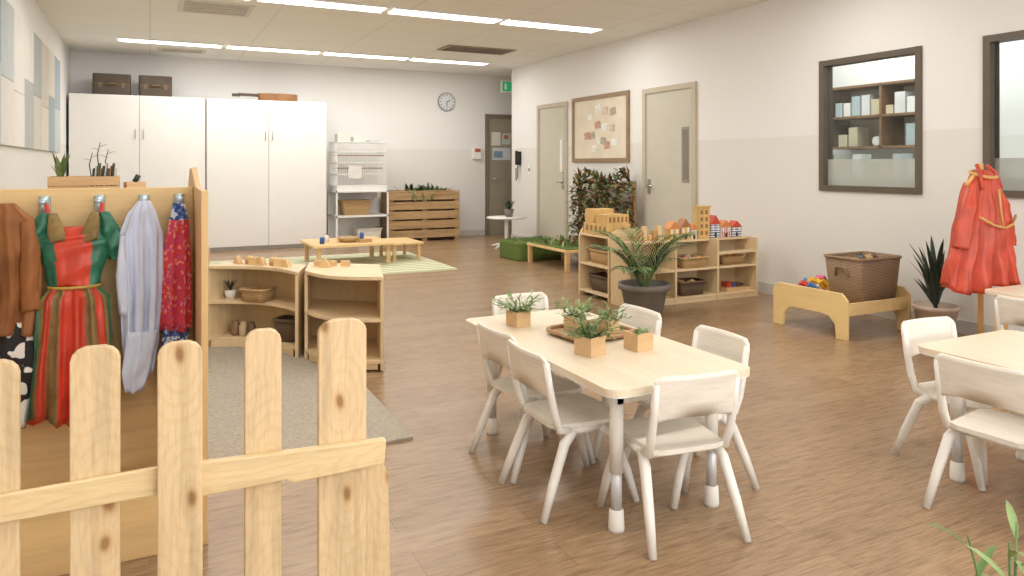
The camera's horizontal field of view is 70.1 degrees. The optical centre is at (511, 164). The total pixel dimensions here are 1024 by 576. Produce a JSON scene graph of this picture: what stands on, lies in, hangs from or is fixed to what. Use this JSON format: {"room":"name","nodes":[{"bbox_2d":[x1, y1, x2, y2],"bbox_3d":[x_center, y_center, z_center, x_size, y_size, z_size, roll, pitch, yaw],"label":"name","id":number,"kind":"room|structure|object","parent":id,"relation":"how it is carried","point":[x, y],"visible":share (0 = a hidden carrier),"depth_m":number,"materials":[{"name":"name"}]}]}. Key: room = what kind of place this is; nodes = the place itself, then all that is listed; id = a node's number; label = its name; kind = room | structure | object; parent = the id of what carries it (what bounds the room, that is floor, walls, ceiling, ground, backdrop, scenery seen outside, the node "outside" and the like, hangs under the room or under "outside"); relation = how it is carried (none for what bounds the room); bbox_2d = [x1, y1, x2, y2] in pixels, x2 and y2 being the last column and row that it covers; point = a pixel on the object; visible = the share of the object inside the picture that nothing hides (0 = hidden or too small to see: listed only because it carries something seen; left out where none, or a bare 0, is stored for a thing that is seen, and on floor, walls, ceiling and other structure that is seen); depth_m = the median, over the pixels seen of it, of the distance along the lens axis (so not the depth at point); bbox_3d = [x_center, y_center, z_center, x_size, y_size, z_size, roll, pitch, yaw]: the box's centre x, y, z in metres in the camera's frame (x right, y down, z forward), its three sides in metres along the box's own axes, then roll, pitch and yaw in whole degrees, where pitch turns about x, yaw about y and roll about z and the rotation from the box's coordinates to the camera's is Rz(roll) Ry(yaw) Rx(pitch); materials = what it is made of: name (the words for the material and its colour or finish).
{"room":"children's room","nodes":[
{"label":"children's room","id":0,"kind":"room"},
{"bbox_2d":[0,0,69,188],"bbox_3d":[-3.062,-0.175,3.756,0.150,2.850,14.650,0,0,-26],"label":"wall","id":1,"kind":"structure","parent":0,"point":[20,168],"depth_m":7.31,"materials":[{"name":"paint"}]},
{"bbox_2d":[0,0,59,152],"bbox_3d":[-4.350,-0.698,6.557,0.029,1.096,5.014,0,0,-26],"label":"wall panel","id":2,"kind":"object","parent":1,"relation":"attached to","point":[29,71],"visible":1,"depth_m":6.40,"materials":[{"name":"fabric"}]},
{"bbox_2d":[70,51,511,234],"bbox_3d":[-2.498,-0.175,12.128,8.300,2.850,0.150,0,0,-26],"label":"wall","id":3,"kind":"structure","parent":0,"point":[427,143],"depth_m":12.20,"materials":[{"name":"paint"}]},
{"bbox_2d":[380,229,484,237],"bbox_3d":[-3.330,1.200,11.623,6.340,0.100,0.013,0,0,-26],"label":"baseboard","id":4,"kind":"structure","parent":3,"relation":"attached to","point":[462,232],"depth_m":12.91,"materials":[{"name":"plastic"}]},
{"bbox_2d":[437,92,454,110],"bbox_3d":[-1.138,-1.100,12.694,0.320,0.320,0.042,0,0,-26],"label":"wall clock","id":5,"kind":"object","parent":3,"relation":"attached to","point":[446,101],"visible":1,"depth_m":12.68,"materials":[{"name":"white plastic"}]},
{"bbox_2d":[473,147,481,158],"bbox_3d":[-0.618,-0.210,12.940,0.150,0.200,0.063,0,0,-26],"label":"notice","id":6,"kind":"object","parent":3,"relation":"attached to","point":[477,152],"visible":1,"depth_m":12.91,"materials":[{"name":"white paper"}]},
{"bbox_2d":[485,114,511,234],"bbox_3d":[-0.014,0.170,13.230,1.010,2.160,0.079,0,0,-26],"label":"door","id":7,"kind":"structure","parent":3,"relation":"in","point":[498,127],"depth_m":13.13,"materials":[{"name":"metal"}]},
{"bbox_2d":[35,0,769,76],"bbox_3d":[0.689,-1.650,5.532,8.450,0.100,14.800,0,0,-26],"label":"ceiling","id":8,"kind":"structure","parent":0,"point":[83,25],"depth_m":8.49,"materials":[{"name":"paint"}]},
{"bbox_2d":[158,47,205,53],"bbox_3d":[-4.595,-1.591,10.167,0.600,0.017,0.300,0,0,-26],"label":"ceiling vent","id":9,"kind":"object","parent":8,"relation":"in","point":[159,48],"depth_m":10.12,"materials":[{"name":"white metal"}]},
{"bbox_2d":[177,0,255,16],"bbox_3d":[-3.017,-1.591,7.434,0.700,0.017,0.600,0,0,-26],"label":"ceiling vent","id":10,"kind":"object","parent":8,"relation":"in","point":[192,6],"depth_m":7.39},
{"bbox_2d":[117,37,490,65],"bbox_3d":[-2.694,-1.592,10.384,5.140,0.015,0.300,0,0,-26],"label":"ceiling light panel","id":11,"kind":"object","parent":8,"relation":"in","point":[121,39],"depth_m":10.19,"materials":[{"name":"white plastic"}]},
{"bbox_2d":[243,0,605,32],"bbox_3d":[-1.272,-1.592,7.517,5.140,0.015,0.300,0,0,-26],"label":"ceiling light panel","id":12,"kind":"object","parent":8,"relation":"in","point":[327,4],"depth_m":7.70,"materials":[{"name":"white plastic"}]},
{"bbox_2d":[437,45,515,54],"bbox_3d":[-0.492,-1.590,10.109,1.000,0.019,0.450,0,0,-26],"label":"ceiling vent","id":13,"kind":"object","parent":8,"relation":"in","point":[455,48],"depth_m":10.07,"materials":[{"name":"grey metal"}]},
{"bbox_2d":[60,234,1023,575],"bbox_3d":[0.689,1.310,5.532,8.450,0.120,14.800,0,0,-26],"label":"floor","id":14,"kind":"structure","parent":0,"point":[820,417],"depth_m":2.95,"materials":[{"name":"brown wood"}]},
{"bbox_2d":[0,167,207,575],"bbox_3d":[-1.724,0.630,2.550,1.167,1.240,0.900,0,0,-26],"label":"rack","id":15,"kind":"object","parent":14,"relation":"on","point":[45,449],"visible":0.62,"depth_m":2.60,"materials":[{"name":"brown wood"}]},
{"bbox_2d":[0,203,42,428],"bbox_3d":[-1.696,0.513,2.445,0.208,0.766,0.141,0,0,-26],"label":"costume","id":16,"kind":"object","parent":15,"relation":"hanging from","point":[21,264],"visible":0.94,"depth_m":2.44,"materials":[{"name":"brown fabric"}]},
{"bbox_2d":[27,203,120,428],"bbox_3d":[-1.520,0.512,2.533,0.304,0.758,0.197,0,0,-26],"label":"dress","id":17,"kind":"object","parent":15,"relation":"hanging from","point":[74,314],"visible":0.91,"depth_m":2.49,"materials":[{"name":"red fabric"},{"name":"green fabric"},{"name":"gold trim"}]},
{"bbox_2d":[116,201,163,393],"bbox_3d":[-1.333,0.468,2.627,0.146,0.676,0.138,0,0,-11],"label":"garment","id":18,"kind":"object","parent":15,"relation":"hanging from","point":[139,270],"visible":1,"depth_m":2.59,"materials":[{"name":"fabric"}]},
{"bbox_2d":[160,203,191,346],"bbox_3d":[-1.232,0.488,2.675,0.114,0.696,0.106,0,0,37],"label":"floral dress","id":19,"kind":"object","parent":15,"relation":"hanging from","point":[176,297],"visible":0.7,"depth_m":2.65,"materials":[{"name":"red fabric"}]},
{"bbox_2d":[0,317,390,575],"bbox_3d":[-0.805,0.810,1.563,1.147,0.880,0.106,0,0,-28],"label":"picket fence","id":20,"kind":"object","parent":14,"relation":"on","point":[353,536],"visible":1,"depth_m":1.57,"materials":[{"name":"brown wood"}]},
{"bbox_2d":[69,93,325,251],"bbox_3d":[-4.488,0.145,10.693,3.400,2.210,0.620,0,0,-26],"label":"storage cabinet","id":21,"kind":"object","parent":14,"relation":"on","point":[261,164],"visible":0.77,"depth_m":10.58,"materials":[{"name":"laminate"}]},
{"bbox_2d":[92,73,130,94],"bbox_3d":[-5.542,-1.106,10.118,0.466,0.290,0.372,0,0,-26],"label":"suitcase","id":22,"kind":"object","parent":21,"relation":"on","point":[103,83],"visible":0.93,"depth_m":9.99,"materials":[{"name":"brown leather"}]},
{"bbox_2d":[139,75,171,96],"bbox_3d":[-5.058,-1.106,10.358,0.426,0.290,0.372,0,0,-26],"label":"suitcase","id":23,"kind":"object","parent":21,"relation":"on","point":[148,85],"visible":0.91,"depth_m":10.24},
{"bbox_2d":[232,93,297,101],"bbox_3d":[-3.703,-1.017,10.970,0.950,0.112,0.278,0,0,-32],"label":"guitar","id":24,"kind":"object","parent":21,"relation":"on","point":[261,96],"visible":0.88,"depth_m":10.91,"materials":[{"name":"brown wood"}]},
{"bbox_2d":[208,244,209,264],"bbox_3d":[-2.635,0.875,5.809,0.400,0.750,0.350,0,0,-26],"label":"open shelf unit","id":25,"kind":"object","parent":14,"relation":"on","point":[208,244],"visible":0.02,"depth_m":5.74,"materials":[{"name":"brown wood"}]},
{"bbox_2d":[208,346,412,458],"bbox_3d":[-1.466,1.244,4.396,0.880,0.011,2.820,0,0,-26],"label":"area rug","id":26,"kind":"object","parent":14,"relation":"on","point":[225,364],"visible":0.22,"depth_m":3.71,"materials":[{"name":"grey carpet"}]},
{"bbox_2d":[208,260,306,357],"bbox_3d":[-1.668,0.963,4.970,0.778,0.550,0.358,0,0,24],"label":"shelf unit","id":27,"kind":"object","parent":26,"relation":"on","point":[289,295],"visible":0.65,"depth_m":5.05,"materials":[{"name":"brown wood"}]},
{"bbox_2d":[223,279,236,298],"bbox_3d":[-1.952,0.858,5.062,0.104,0.133,0.101,0,0,27],"label":"potted plant","id":28,"kind":"object","parent":27,"relation":"on","point":[230,293],"visible":1,"depth_m":5.04,"materials":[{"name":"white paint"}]},
{"bbox_2d":[231,320,255,335],"bbox_3d":[-1.850,1.125,5.029,0.200,0.100,0.058,0,0,22],"label":"storage jar","id":29,"kind":"object","parent":27,"relation":"on","point":[242,328],"visible":0.86,"depth_m":5.01,"materials":[{"name":"brown wood"}]},
{"bbox_2d":[239,285,276,302],"bbox_3d":[-1.737,0.879,4.988,0.222,0.091,0.172,0,0,22],"label":"basket","id":30,"kind":"object","parent":27,"relation":"on","point":[251,293],"visible":1,"depth_m":4.93,"materials":[{"name":"beige wicker"}]},
{"bbox_2d":[272,315,304,342],"bbox_3d":[-1.495,1.099,4.906,0.202,0.151,0.162,0,0,22],"label":"basket","id":31,"kind":"object","parent":27,"relation":"on","point":[284,325],"visible":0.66,"depth_m":4.84,"materials":[{"name":"wicker"}]},
{"bbox_2d":[305,262,383,369],"bbox_3d":[-1.094,0.955,4.731,0.480,0.565,0.798,0,0,-13],"label":"shelf unit","id":32,"kind":"object","parent":26,"relation":"on","point":[356,291],"visible":0.71,"depth_m":4.74,"materials":[{"name":"brown wood"}]},
{"bbox_2d":[313,258,349,266],"bbox_3d":[-1.201,0.642,4.833,0.240,0.060,0.090,0,0,2],"label":"blocks","id":33,"kind":"object","parent":32,"relation":"on","point":[321,263],"visible":1,"depth_m":4.85,"materials":[{"name":"brown wood"}]},
{"bbox_2d":[210,251,457,274],"bbox_3d":[-2.565,1.244,8.886,3.300,0.011,2.000,0,0,-26],"label":"striped rug","id":34,"kind":"object","parent":14,"relation":"on","point":[408,263],"visible":0.3,"depth_m":9.37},
{"bbox_2d":[300,236,423,263],"bbox_3d":[-1.914,1.104,9.431,1.450,0.268,0.900,0,0,-26],"label":"table","id":35,"kind":"object","parent":34,"relation":"on","point":[376,241],"visible":0.94,"depth_m":9.38,"materials":[{"name":"brown wood"}]},
{"bbox_2d":[320,232,371,243],"bbox_3d":[-2.145,0.929,9.278,0.660,0.080,0.530,0,0,-26],"label":"toy","id":36,"kind":"object","parent":35,"relation":"on","point":[360,238],"visible":1,"depth_m":9.16,"materials":[{"name":"brown wood"}]},
{"bbox_2d":[328,133,388,237],"bbox_3d":[-2.453,0.380,11.620,0.830,1.740,0.600,0,0,-26],"label":"shelf unit","id":37,"kind":"object","parent":14,"relation":"on","point":[338,224],"visible":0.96,"depth_m":11.55,"materials":[{"name":"white paint"}]},
{"bbox_2d":[338,199,371,214],"bbox_3d":[-2.489,0.668,11.546,0.472,0.231,0.372,0,0,-26],"label":"storage basket","id":38,"kind":"object","parent":37,"relation":"on","point":[354,206],"visible":1,"depth_m":11.41,"materials":[{"name":"beige wicker"}]},
{"bbox_2d":[352,226,382,237],"bbox_3d":[-2.310,1.099,11.635,0.422,0.211,0.372,0,0,-26],"label":"storage basket","id":39,"kind":"object","parent":37,"relation":"on","point":[367,230],"visible":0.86,"depth_m":11.51,"materials":[{"name":"white plastic"}]},
{"bbox_2d":[381,183,459,240],"bbox_3d":[-1.501,0.765,12.121,1.220,0.969,0.573,0,0,-26],"label":"planter","id":40,"kind":"object","parent":14,"relation":"on","point":[419,213],"visible":1,"depth_m":12.00,"materials":[{"name":"wood"}]},
{"bbox_2d":[487,215,525,248],"bbox_3d":[-0.084,1.017,11.064,0.600,0.464,0.600,0,0,-26],"label":"pedestal table","id":41,"kind":"object","parent":14,"relation":"on","point":[501,217],"visible":0.66,"depth_m":11.04,"materials":[{"name":"white paint"}]},
{"bbox_2d":[502,200,514,216],"bbox_3d":[-0.024,0.651,11.024,0.212,0.266,0.278,0,0,-26],"label":"potted plant","id":42,"kind":"object","parent":41,"relation":"on","point":[508,212],"visible":1,"depth_m":10.98,"materials":[{"name":"green plant"}]},
{"bbox_2d":[499,235,560,260],"bbox_3d":[0.252,1.113,9.847,0.700,0.275,0.580,0,0,-26],"label":"mound","id":43,"kind":"object","parent":14,"relation":"on","point":[516,249],"visible":0.79,"depth_m":9.62,"materials":[{"name":"green fabric"}]},
{"bbox_2d":[469,322,595,483],"bbox_3d":[0.082,0.966,3.121,0.415,0.577,0.379,0,0,-30],"label":"chair","id":44,"kind":"object","parent":14,"relation":"on","point":[493,344],"visible":0.62,"depth_m":3.05,"materials":[{"name":"white plastic"}]},
{"bbox_2d":[486,292,583,423],"bbox_3d":[0.119,0.966,3.676,0.379,0.577,0.415,0,0,-26],"label":"chair","id":45,"kind":"object","parent":14,"relation":"on","point":[543,303],"visible":0.29,"depth_m":3.82,"materials":[{"name":"white plastic"}]},
{"bbox_2d":[527,240,578,271],"bbox_3d":[0.665,1.119,9.092,0.570,0.262,1.000,0,0,-26],"label":"table","id":46,"kind":"object","parent":14,"relation":"on","point":[565,251],"visible":0.53,"depth_m":8.85,"materials":[{"name":"beige wood"}]},
{"bbox_2d":[537,234,578,246],"bbox_3d":[0.648,0.923,9.133,0.490,0.128,0.842,0,0,-26],"label":"plants","id":47,"kind":"object","parent":46,"relation":"on","point":[565,242],"visible":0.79,"depth_m":9.02,"materials":[{"name":"green plant"}]},
{"bbox_2d":[498,339,638,523],"bbox_3d":[0.210,0.966,2.795,0.415,0.577,0.379,0,0,-25],"label":"chair","id":48,"kind":"object","parent":14,"relation":"on","point":[571,415],"visible":0.95,"depth_m":2.70,"materials":[{"name":"white plastic"}]},
{"bbox_2d":[565,166,637,255],"bbox_3d":[1.114,0.622,9.410,0.243,1.263,1.498,0,0,-26],"label":"screen","id":49,"kind":"object","parent":14,"relation":"on","point":[583,200],"visible":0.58,"depth_m":9.39,"materials":[{"name":"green plant"}]},
{"bbox_2d":[551,303,661,457],"bbox_3d":[0.449,0.966,3.370,0.415,0.577,0.379,0,0,-26],"label":"chair","id":50,"kind":"object","parent":14,"relation":"on","point":[642,317],"visible":0.23,"depth_m":3.42,"materials":[{"name":"white plastic"}]},
{"bbox_2d":[579,228,635,302],"bbox_3d":[0.895,0.920,6.907,0.300,0.660,0.520,0,0,-26],"label":"display shelf","id":51,"kind":"object","parent":14,"relation":"on","point":[586,266],"visible":0.4,"depth_m":7.06,"materials":[{"name":"brown wood"}]},
{"bbox_2d":[588,272,607,293],"bbox_3d":[0.895,1.113,6.907,0.222,0.151,0.362,0,0,-26],"label":"basket","id":52,"kind":"object","parent":51,"relation":"in","point":[599,280],"visible":0.56,"depth_m":6.88,"materials":[{"name":"wicker"}]},
{"bbox_2d":[588,247,607,264],"bbox_3d":[0.895,0.864,6.907,0.222,0.131,0.362,0,0,-26],"label":"basket","id":53,"kind":"object","parent":51,"relation":"in","point":[599,256],"visible":0.5,"depth_m":6.86,"materials":[{"name":"beige wicker"}]},
{"bbox_2d":[584,208,629,235],"bbox_3d":[0.893,0.534,6.905,0.265,0.230,0.400,0,0,-26],"label":"castle","id":54,"kind":"object","parent":51,"relation":"on","point":[595,218],"visible":0.92,"depth_m":6.78,"materials":[{"name":"brown wood"}]},
{"bbox_2d":[466,308,749,533],"bbox_3d":[0.321,0.990,3.045,0.620,0.520,1.250,0,0,-26],"label":"table","id":55,"kind":"object","parent":14,"relation":"on","point":[621,375],"visible":0.64,"depth_m":2.67,"materials":[{"name":"laminate"}]},
{"bbox_2d":[491,290,547,327],"bbox_3d":[0.030,0.653,3.346,0.265,0.152,0.256,0,0,0],"label":"potted plant","id":56,"kind":"object","parent":55,"relation":"on","point":[516,317],"visible":1,"depth_m":3.30,"materials":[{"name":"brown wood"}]},
{"bbox_2d":[546,320,634,340],"bbox_3d":[0.341,0.713,3.138,0.334,0.023,0.294,0,0,-32],"label":"wooden serving tray","id":57,"kind":"object","parent":55,"relation":"on","point":[557,329],"visible":0.3,"depth_m":3.12,"materials":[{"name":"brown wood"}]},
{"bbox_2d":[549,296,598,330],"bbox_3d":[0.289,0.643,3.185,0.218,0.145,0.218,0,0,41],"label":"potted plant","id":58,"kind":"object","parent":57,"relation":"on","point":[581,307],"visible":0.83,"depth_m":3.18,"materials":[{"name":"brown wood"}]},
{"bbox_2d":[591,301,631,332],"bbox_3d":[0.422,0.653,3.118,0.172,0.126,0.147,0,0,24],"label":"box","id":59,"kind":"object","parent":57,"relation":"on","point":[611,319],"visible":0.83,"depth_m":3.13,"materials":[{"name":"brown wood"}]},
{"bbox_2d":[556,309,625,357],"bbox_3d":[0.300,0.643,2.801,0.234,0.174,0.288,0,0,-44],"label":"potted plant","id":60,"kind":"object","parent":55,"relation":"on","point":[587,343],"visible":1,"depth_m":2.79,"materials":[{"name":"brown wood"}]},
{"bbox_2d":[624,326,652,352],"bbox_3d":[0.506,0.681,2.889,0.121,0.096,0.095,0,0,-32],"label":"box","id":61,"kind":"object","parent":55,"relation":"on","point":[638,340],"visible":1,"depth_m":2.87,"materials":[{"name":"brown wood"}]},
{"bbox_2d":[585,227,702,314],"bbox_3d":[1.102,0.897,6.059,1.031,0.706,0.943,0,0,-26],"label":"potted palm","id":62,"kind":"object","parent":14,"relation":"on","point":[646,293],"visible":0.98,"depth_m":5.98,"materials":[{"name":"plant"}]},
{"bbox_2d":[597,369,750,560],"bbox_3d":[0.553,0.966,2.551,0.379,0.577,0.415,0,0,-18],"label":"chair","id":63,"kind":"object","parent":14,"relation":"on","point":[670,428],"visible":0.96,"depth_m":2.42,"materials":[{"name":"white wood"}]},
{"bbox_2d":[611,235,757,305],"bbox_3d":[1.619,0.970,6.774,1.480,0.560,0.300,0,0,-26],"label":"display shelf","id":64,"kind":"object","parent":14,"relation":"on","point":[746,272],"visible":0.71,"depth_m":6.82,"materials":[{"name":"brown wood"}]},
{"bbox_2d":[631,226,661,240],"bbox_3d":[1.227,0.625,6.658,0.315,0.130,0.040,0,0,-26],"label":"blocks","id":65,"kind":"object","parent":64,"relation":"on","point":[658,231],"visible":0.69,"depth_m":6.65},
{"bbox_2d":[664,221,679,239],"bbox_3d":[1.480,0.605,6.761,0.126,0.170,0.090,0,0,-26],"label":"cottage","id":66,"kind":"object","parent":64,"relation":"on","point":[671,227],"visible":0.87,"depth_m":6.73,"materials":[{"name":"brown wood"}]},
{"bbox_2d":[677,218,690,238],"bbox_3d":[1.597,0.595,6.819,0.116,0.190,0.090,0,0,-26],"label":"cottage","id":67,"kind":"object","parent":64,"relation":"on","point":[684,226],"visible":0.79,"depth_m":6.79,"materials":[{"name":"brown wood"}]},
{"bbox_2d":[677,277,706,295],"bbox_3d":[1.619,1.120,6.752,0.322,0.141,0.222,0,0,-26],"label":"basket","id":68,"kind":"object","parent":64,"relation":"in","point":[688,286],"visible":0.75,"depth_m":6.67,"materials":[{"name":"wicker"}]},
{"bbox_2d":[677,254,708,267],"bbox_3d":[1.646,0.883,6.765,0.322,0.116,0.222,0,0,-26],"label":"basket","id":69,"kind":"object","parent":64,"relation":"in","point":[689,260],"visible":0.85,"depth_m":6.68,"materials":[{"name":"beige wicker"}]},
{"bbox_2d":[689,223,697,238],"bbox_3d":[1.686,0.620,6.864,0.086,0.140,0.090,0,0,-26],"label":"cottage","id":70,"kind":"object","parent":64,"relation":"on","point":[693,227],"visible":0.61,"depth_m":6.82,"materials":[{"name":"orange wood"}]},
{"bbox_2d":[692,205,710,237],"bbox_3d":[1.794,0.537,6.917,0.148,0.305,0.100,0,0,-26],"label":"tower","id":71,"kind":"object","parent":64,"relation":"on","point":[701,213],"visible":0.98,"depth_m":6.88,"materials":[{"name":"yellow wood"}]},
{"bbox_2d":[710,215,720,237],"bbox_3d":[1.919,0.585,6.979,0.126,0.210,0.090,0,0,-26],"label":"house","id":72,"kind":"object","parent":64,"relation":"on","point":[715,223],"visible":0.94,"depth_m":6.94,"materials":[{"name":"white wood"}]},
{"bbox_2d":[719,220,731,236],"bbox_3d":[2.036,0.610,7.037,0.136,0.160,0.090,0,0,-26],"label":"house","id":73,"kind":"object","parent":64,"relation":"on","point":[725,227],"visible":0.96,"depth_m":7.00,"materials":[{"name":"white wood"}]},
{"bbox_2d":[719,254,743,264],"bbox_3d":[2.067,0.891,6.997,0.282,0.100,0.202,0,0,-26],"label":"basket","id":74,"kind":"object","parent":64,"relation":"in","point":[724,259],"visible":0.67,"depth_m":6.92,"materials":[{"name":"beige wicker"}]},
{"bbox_2d":[719,281,750,291],"bbox_3d":[2.111,1.151,6.997,0.300,0.080,0.180,0,0,-26],"label":"toy","id":75,"kind":"object","parent":64,"relation":"in","point":[727,286],"visible":0.96,"depth_m":6.94,"materials":[{"name":"brown wood"}]},
{"bbox_2d":[729,220,741,236],"bbox_3d":[2.157,0.615,7.097,0.136,0.150,0.090,0,0,-26],"label":"house","id":76,"kind":"object","parent":64,"relation":"on","point":[736,227],"visible":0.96,"depth_m":7.06,"materials":[{"name":"white wood"}]},
{"bbox_2d":[623,325,759,508],"bbox_3d":[0.694,0.966,2.900,0.415,0.577,0.379,0,0,-24],"label":"chair","id":77,"kind":"object","parent":14,"relation":"on","point":[726,344],"visible":0.53,"depth_m":2.86,"materials":[{"name":"white plastic"}]},
{"bbox_2d":[773,282,910,340],"bbox_3d":[2.534,1.085,5.638,0.690,0.330,0.690,0,0,-26],"label":"bed","id":78,"kind":"object","parent":14,"relation":"on","point":[835,305],"visible":0.84,"depth_m":5.42,"materials":[{"name":"beige wood"}]},
{"bbox_2d":[798,275,828,289],"bbox_3d":[2.339,0.954,5.750,0.349,0.160,0.233,0,0,-26],"label":"toys","id":79,"kind":"object","parent":78,"relation":"on","point":[820,281],"visible":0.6,"depth_m":5.70},
{"bbox_2d":[823,251,901,302],"bbox_3d":[2.666,0.859,5.552,0.506,0.351,0.352,0,0,-26],"label":"wicker basket","id":80,"kind":"object","parent":78,"relation":"on","point":[869,279],"visible":0.96,"depth_m":5.42,"materials":[{"name":"brown wicker"}]},
{"bbox_2d":[849,252,878,258],"bbox_3d":[2.687,0.760,5.563,0.361,0.177,0.173,0,0,-26],"label":"toy","id":81,"kind":"object","parent":80,"relation":"in","point":[873,255],"visible":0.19,"depth_m":5.55,"materials":[{"name":"beige wood"}]},
{"bbox_2d":[833,154,911,158],"bbox_3d":[3.692,0.570,7.523,0.660,1.360,3.040,0,0,-26],"label":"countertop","id":82,"kind":"structure","parent":14,"relation":"on","point":[855,156],"depth_m":7.07,"materials":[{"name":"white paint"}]},
{"bbox_2d":[910,236,960,323],"bbox_3d":[3.108,0.884,5.337,0.361,0.732,0.361,0,0,-26],"label":"plant","id":83,"kind":"object","parent":14,"relation":"on","point":[931,275],"visible":0.77,"depth_m":5.29,"materials":[{"name":"plant"}]},
{"bbox_2d":[891,316,1023,490],"bbox_3d":[1.893,0.966,3.048,0.379,0.577,0.415,0,0,-22],"label":"chair","id":84,"kind":"object","parent":14,"relation":"on","point":[914,332],"visible":0.52,"depth_m":3.12,"materials":[{"name":"white plastic"}]},
{"bbox_2d":[918,330,1023,482],"bbox_3d":[2.189,0.990,2.553,0.650,0.520,1.230,0,0,-26],"label":"table","id":85,"kind":"object","parent":14,"relation":"on","point":[1001,348],"visible":0.67,"depth_m":2.89,"materials":[{"name":"laminate"}]},
{"bbox_2d":[922,353,1023,509],"bbox_3d":[1.767,0.966,2.605,0.415,0.577,0.379,0,0,-30],"label":"chair","id":86,"kind":"object","parent":14,"relation":"on","point":[996,386],"visible":0.98,"depth_m":2.58,"materials":[{"name":"white wood"}]},
{"bbox_2d":[926,500,1023,575],"bbox_3d":[0.926,0.944,1.352,0.260,0.611,0.260,0,0,-26],"label":"potted plant","id":87,"kind":"object","parent":14,"relation":"on","point":[985,558],"visible":1,"depth_m":1.39,"materials":[{"name":"green plant"}]},
{"bbox_2d":[939,163,1020,333],"bbox_3d":[2.987,0.615,4.656,0.643,1.251,0.364,0,0,-26],"label":"costume","id":88,"kind":"object","parent":14,"relation":"on","point":[981,255],"visible":0.98,"depth_m":4.53,"materials":[{"name":"red fabric"}]},
{"bbox_2d":[985,284,1023,330],"bbox_3d":[3.269,0.988,3.909,0.630,0.525,1.100,0,0,-26],"label":"table","id":89,"kind":"object","parent":14,"relation":"on","point":[1016,291],"visible":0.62,"depth_m":4.22,"materials":[{"name":"laminate"}]},
{"bbox_2d":[994,295,1023,330],"bbox_3d":[2.763,0.966,3.770,0.415,0.577,0.379,0,0,-26],"label":"chair","id":90,"kind":"object","parent":14,"relation":"on","point":[1008,310],"visible":0.59,"depth_m":3.77,"materials":[{"name":"white plastic"}]},
{"bbox_3d":[-2.527,0.710,4.105,1.040,1.080,0.400,0,0,-26],"label":"bookcase","id":91,"kind":"object","parent":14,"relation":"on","visible":0},
{"bbox_2d":[47,142,119,188],"bbox_3d":[-2.430,0.029,4.153,0.344,0.320,0.240,0,0,-26],"label":"wooden crate","id":92,"kind":"object","parent":91,"relation":"on","point":[105,177],"visible":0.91,"depth_m":4.08,"materials":[{"name":"brown wood"}]},
{"bbox_2d":[124,174,145,187],"bbox_3d":[-2.204,0.111,4.265,0.100,0.116,0.100,0,0,-38],"label":"box","id":93,"kind":"object","parent":91,"relation":"on","point":[135,184],"visible":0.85,"depth_m":4.24,"materials":[{"name":"brown wood"}]},
{"bbox_2d":[512,0,1023,331],"bbox_3d":[3.061,-0.175,6.150,0.150,2.850,13.500,0,0,-26],"label":"wall","id":94,"kind":"structure","parent":0,"point":[755,68],"depth_m":6.85,"materials":[{"name":"paint"}]},
{"bbox_2d":[501,72,511,92],"bbox_3d":[-0.008,-1.425,12.621,0.400,0.350,0.039,0,0,-26],"label":"exit sign","id":95,"kind":"object","parent":94,"relation":"attached to","point":[506,86],"visible":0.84,"depth_m":12.57,"materials":[{"name":"green plastic"}]},
{"bbox_2d":[515,151,520,179],"bbox_3d":[0.081,0.009,11.876,0.098,0.485,0.128,0,0,-26],"label":"wall phone","id":96,"kind":"object","parent":94,"relation":"attached to","point":[517,153],"visible":1,"depth_m":11.82,"materials":[{"name":"black plastic"}]},
{"bbox_2d":[537,101,567,239],"bbox_3d":[0.577,0.165,10.912,0.068,2.170,0.900,0,0,-26],"label":"door","id":97,"kind":"structure","parent":94,"relation":"in","point":[552,119],"depth_m":10.88,"materials":[{"name":"metal"}]},
{"bbox_2d":[572,90,629,161],"bbox_3d":[1.165,-0.490,9.770,0.029,0.900,1.370,0,0,-26],"label":"framed piece","id":98,"kind":"object","parent":94,"relation":"attached to","point":[600,123],"visible":1,"depth_m":9.70,"materials":[{"name":"brown wood"}]},
{"bbox_2d":[642,81,696,238],"bbox_3d":[1.794,0.165,8.458,0.068,2.170,0.960,0,0,-26],"label":"door","id":99,"kind":"structure","parent":94,"relation":"in","point":[669,113],"depth_m":8.47,"materials":[{"name":"beige wood"}]},
{"bbox_2d":[511,234,1022,334],"bbox_3d":[2.987,1.200,6.114,0.013,0.100,13.500,0,0,-26],"label":"baseboard","id":100,"kind":"structure","parent":94,"relation":"attached to","point":[962,326],"depth_m":5.44,"materials":[{"name":"plastic"}]},
{"bbox_2d":[819,46,921,194],"bbox_3d":[3.023,-0.350,6.148,0.120,1.160,0.968,0,0,-26],"label":"window","id":101,"kind":"structure","parent":94,"relation":"in","point":[899,176],"depth_m":6.16,"materials":[{"name":"brown metal"}]},
{"bbox_2d":[983,30,1023,197],"bbox_3d":[3.661,-0.350,4.863,0.120,1.160,0.958,0,0,-26],"label":"window","id":102,"kind":"structure","parent":94,"relation":"in","point":[1010,171],"depth_m":5.23,"materials":[{"name":"brown metal"}]},
{"bbox_2d":[833,40,1023,158],"bbox_3d":[3.734,-0.175,6.763,1.600,2.850,6.700,0,0,-26],"label":"wall","id":103,"kind":"structure","parent":0,"point":[1011,53],"depth_m":6.70,"materials":[{"name":"paint"}]},
{"bbox_2d":[833,79,914,149],"bbox_3d":[3.877,-0.502,7.487,0.360,0.665,1.270,0,0,-26],"label":"shelf unit","id":104,"kind":"object","parent":103,"relation":"attached to","point":[881,115],"visible":0.54,"depth_m":7.53,"materials":[{"name":"brown wood"}]}
]}

